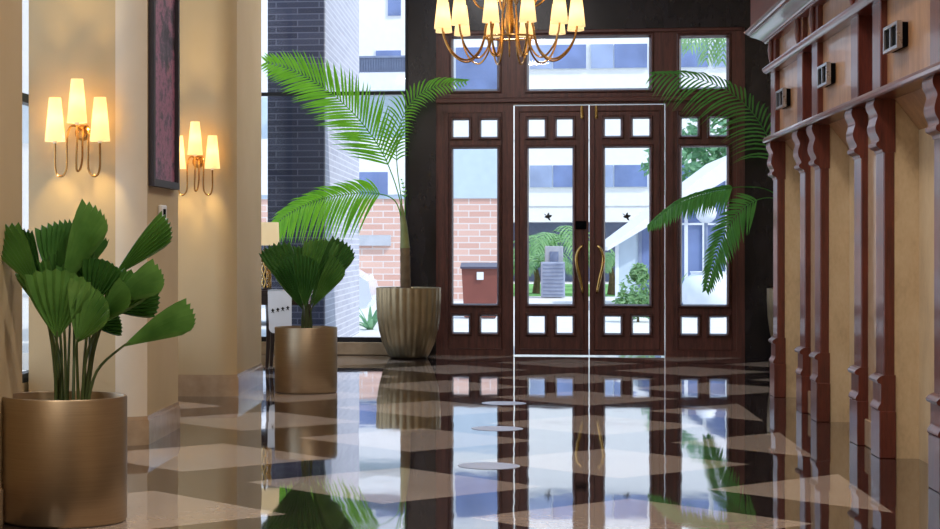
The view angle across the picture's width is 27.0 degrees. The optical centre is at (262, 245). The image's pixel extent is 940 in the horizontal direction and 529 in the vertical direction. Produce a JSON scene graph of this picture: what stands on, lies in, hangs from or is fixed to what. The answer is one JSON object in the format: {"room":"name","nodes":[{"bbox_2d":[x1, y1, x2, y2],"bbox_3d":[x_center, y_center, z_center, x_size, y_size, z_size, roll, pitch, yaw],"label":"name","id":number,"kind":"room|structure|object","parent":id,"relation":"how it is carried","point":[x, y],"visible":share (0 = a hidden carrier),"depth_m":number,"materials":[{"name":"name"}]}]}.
{"room":"lobby","nodes":[
{"label":"lobby","id":0,"kind":"room"},
{"bbox_2d":[22,382,28,391],"bbox_3d":[-1.708,-1.050,8.189,0.100,4.300,23.800,0,0,7],"label":"wall","id":1,"kind":"structure","parent":0,"point":[25,386],"depth_m":10.79,"materials":[{"name":"brown paint"}]},
{"bbox_2d":[22,93,28,382],"bbox_3d":[-1.449,-1.070,10.030,0.060,3.660,3.480,0,0,7],"label":"window","id":2,"kind":"structure","parent":1,"relation":"in","point":[25,97],"depth_m":10.82,"materials":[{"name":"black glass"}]},
{"bbox_2d":[0,354,939,528],"bbox_3d":[1.117,1.160,7.811,6.600,0.120,23.780,0,0,7],"label":"floor","id":3,"kind":"structure","parent":0,"point":[604,441],"depth_m":10.12,"materials":[{"name":"tile"}]},
{"bbox_2d":[0,0,21,525],"bbox_3d":[-1.404,-1.050,7.446,0.696,4.300,1.234,0,0,7],"label":"wall pier","id":4,"kind":"object","parent":3,"relation":"on","point":[10,10],"depth_m":7.83,"materials":[{"name":"paint"}]},
{"bbox_2d":[2,391,126,528],"bbox_3d":[-0.794,0.850,7.775,0.504,0.500,0.504,0,0,7],"label":"planter","id":5,"kind":"object","parent":3,"relation":"on","point":[64,462],"visible":0.92,"depth_m":7.56,"materials":[{"name":"brown metal"}]},
{"bbox_2d":[1,199,195,399],"bbox_3d":[-0.665,0.240,7.754,0.837,0.864,0.460,0,0,7],"label":"fan palm","id":6,"kind":"object","parent":5,"relation":"in","point":[70,283],"visible":0.95,"depth_m":7.73,"materials":[{"name":"green plant"}]},
{"bbox_2d":[29,0,179,445],"bbox_3d":[-0.896,-1.050,11.227,0.664,4.300,1.104,0,0,7],"label":"wall pier","id":7,"kind":"object","parent":3,"relation":"on","point":[103,44],"visible":0.63,"depth_m":10.71,"materials":[{"name":"paint"}]},
{"bbox_2d":[45,78,109,176],"bbox_3d":[-1.003,-0.642,10.597,0.362,0.536,0.201,0,0,7],"label":"wall sconce","id":8,"kind":"object","parent":7,"relation":"attached to","point":[99,132],"visible":1,"depth_m":10.53,"materials":[{"name":"beige fabric"}]},
{"bbox_2d":[158,205,166,218],"bbox_3d":[-0.572,-0.188,11.147,0.026,0.095,0.180,0,0,7],"label":"wall switch","id":9,"kind":"object","parent":7,"relation":"attached to","point":[163,208],"visible":0.64,"depth_m":11.12,"materials":[{"name":"white plastic"}]},
{"bbox_2d":[148,0,179,189],"bbox_3d":[-0.563,-1.117,11.176,0.034,1.565,0.820,0,0,7],"label":"framed picture","id":10,"kind":"object","parent":7,"relation":"attached to","point":[163,15],"visible":1,"depth_m":11.15,"materials":[{"name":"fabric"}]},
{"bbox_2d":[178,0,262,396],"bbox_3d":[-0.434,-1.050,14.903,0.696,4.300,1.494,0,0,7],"label":"wall pier","id":11,"kind":"object","parent":3,"relation":"on","point":[219,233],"visible":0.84,"depth_m":14.18,"materials":[{"name":"paint"}]},
{"bbox_2d":[178,121,219,195],"bbox_3d":[-0.480,-0.632,14.069,0.362,0.536,0.201,0,0,7],"label":"wall sconce","id":12,"kind":"object","parent":11,"relation":"attached to","point":[195,143],"visible":0.88,"depth_m":14.00,"materials":[{"name":"beige fabric"}]},
{"bbox_2d":[261,290,312,368],"bbox_3d":[0.142,0.751,17.538,0.640,0.701,0.420,0,0,7],"label":"side table","id":13,"kind":"object","parent":3,"relation":"on","point":[270,337],"visible":0.35,"depth_m":17.38,"materials":[{"name":"black metal"}]},
{"bbox_2d":[261,222,278,289],"bbox_3d":[0.022,0.092,17.584,0.270,0.615,0.270,0,0,7],"label":"table lamp","id":14,"kind":"object","parent":13,"relation":"on","point":[269,230],"visible":0.52,"depth_m":17.50,"materials":[{"name":"beige fabric"}]},
{"bbox_2d":[268,290,291,332],"bbox_3d":[0.166,0.587,17.392,0.215,0.386,0.164,0,0,7],"label":"table runner","id":15,"kind":"object","parent":13,"relation":"hanging from","point":[279,301],"visible":0.92,"depth_m":17.31,"materials":[{"name":"white fabric"}]},
{"bbox_2d":[275,326,336,393],"bbox_3d":[0.330,0.855,14.599,0.472,0.490,0.472,0,0,7],"label":"planter","id":16,"kind":"object","parent":3,"relation":"on","point":[305,358],"visible":0.95,"depth_m":14.39,"materials":[{"name":"brown metal"}]},
{"bbox_2d":[259,236,354,327],"bbox_3d":[0.343,0.300,14.530,0.727,0.765,0.340,0,0,7],"label":"fan palm","id":17,"kind":"object","parent":16,"relation":"in","point":[319,266],"visible":0.93,"depth_m":14.46,"materials":[{"name":"green plant"}]},
{"bbox_2d":[376,287,440,358],"bbox_3d":[1.439,0.752,19.053,0.636,0.695,0.632,0,0,7],"label":"pot","id":18,"kind":"object","parent":3,"relation":"on","point":[408,319],"visible":0.99,"depth_m":18.82,"materials":[{"name":"ceramic"}]},
{"bbox_2d":[261,49,468,287],"bbox_3d":[0.965,-0.684,18.781,2.048,2.434,0.572,0,0,-18],"label":"palm","id":19,"kind":"object","parent":18,"relation":"in","point":[290,221],"visible":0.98,"depth_m":18.79,"materials":[{"name":"green plant"}]},
{"bbox_2d":[458,462,519,468],"bbox_3d":[1.133,1.099,9.685,0.310,0.001,0.310,0,0,7],"label":"floor sticker","id":20,"kind":"object","parent":3,"relation":"on","point":[475,465],"visible":1,"depth_m":9.69,"materials":[{"name":"white plastic"}]},
{"bbox_2d":[472,426,522,430],"bbox_3d":[1.416,1.099,11.665,0.310,0.001,0.310,0,0,7],"label":"floor sticker","id":21,"kind":"object","parent":3,"relation":"on","point":[485,428],"visible":1,"depth_m":11.65,"materials":[{"name":"white plastic"}]},
{"bbox_2d":[482,401,525,404],"bbox_3d":[1.691,1.099,13.545,0.310,0.001,0.310,0,0,7],"label":"floor sticker","id":22,"kind":"object","parent":3,"relation":"on","point":[491,402],"visible":1,"depth_m":13.51,"materials":[{"name":"white plastic"}]},
{"bbox_2d":[767,288,772,336],"bbox_3d":[5.170,0.752,18.588,0.636,0.695,0.632,0,0,7],"label":"pot","id":23,"kind":"object","parent":3,"relation":"on","point":[769,290],"visible":0.1,"depth_m":18.54,"materials":[{"name":"ceramic"}]},
{"bbox_2d":[646,70,772,294],"bbox_3d":[4.512,-0.586,18.362,1.764,2.179,0.516,0,0,-6],"label":"palm","id":24,"kind":"object","parent":23,"relation":"on","point":[721,194],"visible":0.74,"depth_m":18.33,"materials":[{"name":"green plant"}]},
{"bbox_2d":[744,0,939,492],"bbox_3d":[3.437,-0.375,10.343,0.750,2.950,8.200,0,0,7],"label":"panelling","id":25,"kind":"object","parent":3,"relation":"on","point":[853,162],"visible":1,"depth_m":10.68,"materials":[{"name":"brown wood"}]},
{"bbox_2d":[776,88,790,109],"bbox_3d":[3.685,-1.040,13.699,0.056,0.132,0.360,0,0,7],"label":"wall box","id":26,"kind":"object","parent":25,"relation":"attached to","point":[783,95],"visible":1,"depth_m":13.53,"materials":[{"name":"metal"}]},
{"bbox_2d":[817,62,835,88],"bbox_3d":[3.439,-1.040,11.805,0.056,0.132,0.360,0,0,7],"label":"wall box","id":27,"kind":"object","parent":25,"relation":"attached to","point":[826,72],"visible":1,"depth_m":11.68,"materials":[{"name":"metal"}]},
{"bbox_2d":[883,20,907,53],"bbox_3d":[3.160,-1.040,9.663,0.056,0.132,0.360,0,0,7],"label":"wall box","id":28,"kind":"object","parent":25,"relation":"attached to","point":[895,35],"visible":1,"depth_m":9.57,"materials":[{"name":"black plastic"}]},
{"bbox_2d":[408,0,772,357],"bbox_3d":[2.537,-1.050,19.511,6.400,4.300,0.250,0,0,7],"label":"wall","id":29,"kind":"structure","parent":0,"point":[598,14],"depth_m":19.25,"materials":[{"name":"black stone"}]},
{"bbox_2d":[261,341,387,354],"bbox_3d":[0.473,1.035,19.618,1.880,0.130,0.070,0,0,7],"label":"trim","id":30,"kind":"structure","parent":29,"relation":"attached to","point":[343,348],"depth_m":19.52,"materials":[{"name":"stone"}]},
{"bbox_2d":[261,0,407,341],"bbox_3d":[0.525,-0.990,19.707,1.920,3.920,0.080,0,0,7],"label":"window","id":31,"kind":"structure","parent":29,"relation":"in","point":[263,338],"depth_m":19.55,"materials":[{"name":"black metal"}]},
{"bbox_2d":[444,112,505,349],"bbox_3d":[2.143,-0.155,19.483,0.625,2.390,0.077,0,0,7],"label":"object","id":32,"kind":"structure","parent":29,"relation":"in","point":[475,338],"depth_m":19.47,"materials":[{"name":"brown wood"}]},
{"bbox_2d":[449,34,501,93],"bbox_3d":[2.143,-1.831,19.479,0.524,0.597,0.075,0,0,7],"label":"window","id":33,"kind":"structure","parent":29,"relation":"in","point":[472,36],"depth_m":19.46,"materials":[{"name":"brown wood"}]},
{"bbox_2d":[515,105,588,354],"bbox_3d":[2.890,-0.158,19.346,0.732,2.492,0.156,0,0,7],"label":"door","id":34,"kind":"structure","parent":29,"relation":"in","point":[550,342],"depth_m":19.36,"materials":[{"name":"brown wood"}]},
{"bbox_2d":[524,32,653,92],"bbox_3d":[3.261,-1.823,19.333,1.274,0.593,0.075,0,0,7],"label":"window","id":35,"kind":"structure","parent":29,"relation":"in","point":[650,35],"depth_m":19.30,"materials":[{"name":"brown wood"}]},
{"bbox_2d":[436,27,744,356],"bbox_3d":[3.264,-0.530,19.365,3.036,3.260,0.172,0,0,7],"label":"trim","id":36,"kind":"structure","parent":29,"relation":"attached to","point":[665,39],"depth_m":19.36,"materials":[{"name":"brown wood"}]},
{"bbox_2d":[590,105,663,355],"bbox_3d":[3.627,-0.158,19.250,0.732,2.492,0.156,0,0,7],"label":"door","id":37,"kind":"structure","parent":29,"relation":"in","point":[626,342],"depth_m":19.27,"materials":[{"name":"brown wood"}]},
{"bbox_2d":[677,33,730,91],"bbox_3d":[4.376,-1.817,19.189,0.530,0.577,0.075,0,0,7],"label":"window","id":38,"kind":"structure","parent":29,"relation":"in","point":[680,36],"depth_m":19.16,"materials":[{"name":"brown wood"}]},
{"bbox_2d":[673,110,736,350],"bbox_3d":[4.384,-0.155,19.192,0.615,2.390,0.077,0,0,7],"label":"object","id":39,"kind":"structure","parent":29,"relation":"in","point":[703,340],"depth_m":19.17,"materials":[{"name":"brown wood"}]},
{"bbox_3d":[1.118,-3.275,7.821,6.600,0.150,23.800,0,0,7],"label":"ceiling","id":40,"kind":"structure","parent":0,"visible":0},
{"bbox_2d":[434,0,584,65],"bbox_3d":[1.647,-2.214,12.895,0.991,1.972,0.991,0,0,7],"label":"chandelier","id":41,"kind":"object","parent":40,"relation":"hanging from","point":[443,22],"visible":1,"depth_m":12.78,"materials":[{"name":"beige fabric"}]},
{"label":"outside","id":42,"kind":"structure","parent":0,"visible":0},
{"bbox_2d":[22,281,725,369],"bbox_3d":[7.401,1.210,56.921,80.000,0.180,75.200,0,0,7],"label":"ground","id":43,"kind":"structure","parent":42,"point":[461,323],"depth_m":27.99,"materials":[{"name":"grey concrete"}]},
{"bbox_2d":[22,0,496,231],"bbox_3d":[-0.221,-4.890,61.946,15.587,12.020,9.200,0,0,7],"label":"apartment building","id":44,"kind":"structure","parent":43,"relation":"on","point":[381,22],"depth_m":57.95,"materials":[{"name":"white paint"}]},
{"bbox_2d":[268,0,358,336],"bbox_3d":[0.657,-1.490,22.831,0.615,5.220,4.550,0,0,7],"label":"building","id":45,"kind":"structure","parent":43,"relation":"on","point":[302,156],"depth_m":20.60,"materials":[{"name":"brick"}]},
{"bbox_2d":[261,245,377,308],"bbox_3d":[-0.433,0.410,27.889,4.150,1.420,1.720,0,0,7],"label":"car","id":46,"kind":"object","parent":43,"relation":"on","point":[368,284],"visible":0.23,"depth_m":26.83,"materials":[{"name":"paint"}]},
{"bbox_2d":[359,306,377,329],"bbox_3d":[1.430,0.911,25.934,0.880,0.454,0.928,0,0,7],"label":"agave","id":47,"kind":"object","parent":43,"relation":"on","point":[372,320],"visible":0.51,"depth_m":25.90,"materials":[{"name":"green plant"}]},
{"bbox_2d":[261,138,496,300],"bbox_3d":[0.826,-0.553,41.803,8.857,3.346,3.280,0,0,7],"label":"brick building","id":48,"kind":"structure","parent":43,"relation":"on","point":[475,170],"depth_m":39.91,"materials":[{"name":"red brick"}]},
{"bbox_2d":[460,263,496,316],"bbox_3d":[3.392,0.680,30.109,0.606,0.840,0.670,0,0,7],"label":"waste bin","id":49,"kind":"object","parent":43,"relation":"on","point":[479,280],"visible":0.79,"depth_m":29.84,"materials":[{"name":"red metal"}]},
{"bbox_2d":[541,262,564,296],"bbox_3d":[6.260,0.722,41.710,0.509,0.757,0.362,0,0,7],"label":"air conditioner","id":50,"kind":"object","parent":43,"relation":"on","point":[552,273],"visible":1,"depth_m":41.53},
{"bbox_2d":[545,246,562,261],"bbox_3d":[6.360,0.550,42.225,0.387,1.100,0.415,0,0,7],"label":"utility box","id":51,"kind":"object","parent":50,"relation":"on","point":[552,253],"visible":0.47,"depth_m":42.02,"materials":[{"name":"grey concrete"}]},
{"bbox_2d":[513,284,614,296],"bbox_3d":[7.863,1.113,49.701,3.059,0.014,13.400,0,0,7],"label":"lawn","id":52,"kind":"structure","parent":43,"relation":"on","point":[568,287],"depth_m":48.13,"materials":[{"name":"green plant"}]},
{"bbox_2d":[513,249,571,293],"bbox_3d":[6.362,0.584,45.102,2.169,1.048,2.014,0,0,7],"label":"palm","id":53,"kind":"object","parent":52,"relation":"on","point":[532,263],"visible":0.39,"depth_m":44.98,"materials":[{"name":"green plant"}]},
{"bbox_2d":[513,225,614,259],"bbox_3d":[7.492,0.297,48.900,2.669,1.615,3.239,0,0,39],"label":"palm","id":54,"kind":"object","parent":52,"relation":"on","point":[541,242],"visible":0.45,"depth_m":47.99,"materials":[{"name":"green plant"}]},
{"bbox_2d":[569,252,614,294],"bbox_3d":[7.862,0.615,43.778,1.791,0.984,1.773,0,0,38],"label":"palm","id":55,"kind":"object","parent":52,"relation":"on","point":[609,262],"visible":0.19,"depth_m":43.76,"materials":[{"name":"green plant"}]},
{"bbox_2d":[513,38,725,280],"bbox_3d":[20.056,-4.390,61.891,24.183,11.020,8.080,0,0,7],"label":"office building","id":56,"kind":"structure","parent":43,"relation":"on","point":[593,63],"depth_m":59.18,"materials":[{"name":"white paint"}]},
{"bbox_2d":[611,263,664,321],"bbox_3d":[5.545,0.676,28.516,0.801,0.889,0.596,0,0,7],"label":"shrub","id":57,"kind":"object","parent":43,"relation":"on","point":[639,273],"visible":0.56,"depth_m":28.43,"materials":[{"name":"green plant"}]},
{"bbox_2d":[605,156,725,310],"bbox_3d":[8.529,-0.246,35.522,4.565,2.733,5.350,0,0,7],"label":"house","id":58,"kind":"structure","parent":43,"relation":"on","point":[630,242],"depth_m":33.33,"materials":[{"name":"white paint"}]},
{"bbox_2d":[638,118,725,194],"bbox_3d":[12.055,-1.262,50.862,4.343,4.776,2.197,0,0,7],"label":"tree","id":59,"kind":"object","parent":43,"relation":"on","point":[701,154],"visible":0.14,"depth_m":50.58,"materials":[{"name":"green plant"}]},
{"bbox_2d":[681,38,725,66],"bbox_3d":[10.120,-1.887,40.989,3.483,5.976,3.535,0,0,-23],"label":"palm","id":60,"kind":"object","parent":43,"relation":"on","point":[685,44],"visible":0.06,"depth_m":42.45,"materials":[{"name":"green plant"}]},
{"bbox_2d":[682,271,725,317],"bbox_3d":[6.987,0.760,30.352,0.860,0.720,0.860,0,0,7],"label":"car","id":61,"kind":"object","parent":43,"relation":"on","point":[692,293],"visible":0.48,"depth_m":30.03,"materials":[{"name":"white metal"}]},
{"bbox_2d":[695,204,716,268],"bbox_3d":[7.517,0.191,32.804,0.360,1.859,0.360,0,0,7],"label":"globe lamp","id":62,"kind":"object","parent":43,"relation":"on","point":[709,218],"visible":0.5,"depth_m":32.73,"materials":[{"name":"white glass"}]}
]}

